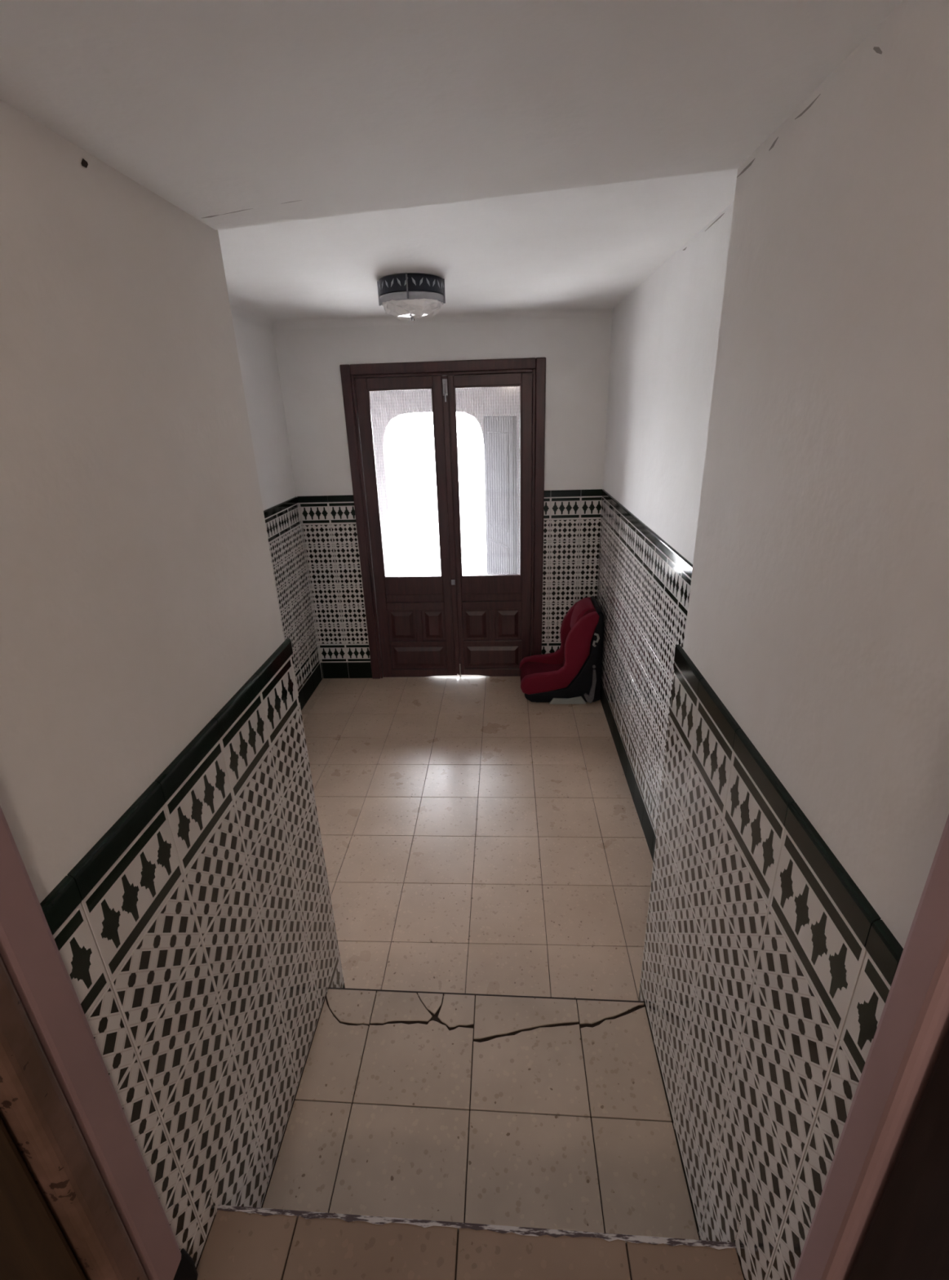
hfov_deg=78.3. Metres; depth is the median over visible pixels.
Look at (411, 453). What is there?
sky
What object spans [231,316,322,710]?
wall
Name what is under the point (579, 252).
ceiling
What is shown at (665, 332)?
wall
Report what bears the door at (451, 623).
in the wall at (576, 352)
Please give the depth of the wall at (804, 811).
0.77 m
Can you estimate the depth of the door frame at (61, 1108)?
0.72 m
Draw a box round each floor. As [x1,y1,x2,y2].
[195,1204,745,1279]
[261,987,700,1239]
[301,675,653,1000]
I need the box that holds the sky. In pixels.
[388,428,487,576]
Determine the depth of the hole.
0.78 m
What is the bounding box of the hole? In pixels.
[80,158,88,167]
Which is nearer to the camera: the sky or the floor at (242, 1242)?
the floor at (242, 1242)
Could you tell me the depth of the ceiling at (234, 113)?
0.68 m
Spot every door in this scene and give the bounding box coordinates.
[0,1117,87,1279]
[339,357,546,679]
[484,415,517,574]
[848,1030,948,1279]
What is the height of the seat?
0.669 m
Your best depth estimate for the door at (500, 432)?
4.65 m
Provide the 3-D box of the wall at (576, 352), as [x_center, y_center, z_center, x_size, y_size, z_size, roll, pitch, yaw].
[-0.175,-0.969,4.039,2.566,2.630,0.203,-1,22,3]
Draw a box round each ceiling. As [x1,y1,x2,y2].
[0,0,903,230]
[217,168,737,329]
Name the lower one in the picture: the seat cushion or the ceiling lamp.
the seat cushion
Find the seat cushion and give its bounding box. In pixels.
[520,662,563,681]
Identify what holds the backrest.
on the seat
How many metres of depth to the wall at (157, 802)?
0.92 m
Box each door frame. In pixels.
[0,805,197,1279]
[792,814,948,1279]
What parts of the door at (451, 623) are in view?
panel, panel, panel, panel, bolt plate, lock plate, panel, panel, panel, panel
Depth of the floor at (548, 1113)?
1.44 m
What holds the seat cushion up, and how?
on the seat
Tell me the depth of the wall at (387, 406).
4.77 m
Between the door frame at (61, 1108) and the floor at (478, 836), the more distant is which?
the floor at (478, 836)
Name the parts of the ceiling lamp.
lamp shade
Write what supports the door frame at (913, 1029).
attached to the wall at (804, 811)
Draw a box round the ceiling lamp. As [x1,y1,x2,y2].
[377,272,445,320]
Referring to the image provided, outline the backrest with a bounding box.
[562,599,596,666]
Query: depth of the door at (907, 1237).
0.58 m
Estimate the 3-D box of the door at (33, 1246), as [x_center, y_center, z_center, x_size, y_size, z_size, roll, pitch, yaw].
[-0.573,0.497,0.274,0.044,1.663,0.683,-1,22,3]
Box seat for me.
[520,595,604,704]
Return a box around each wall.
[0,99,345,1266]
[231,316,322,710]
[273,316,612,678]
[369,386,519,576]
[596,200,734,861]
[638,0,948,1279]

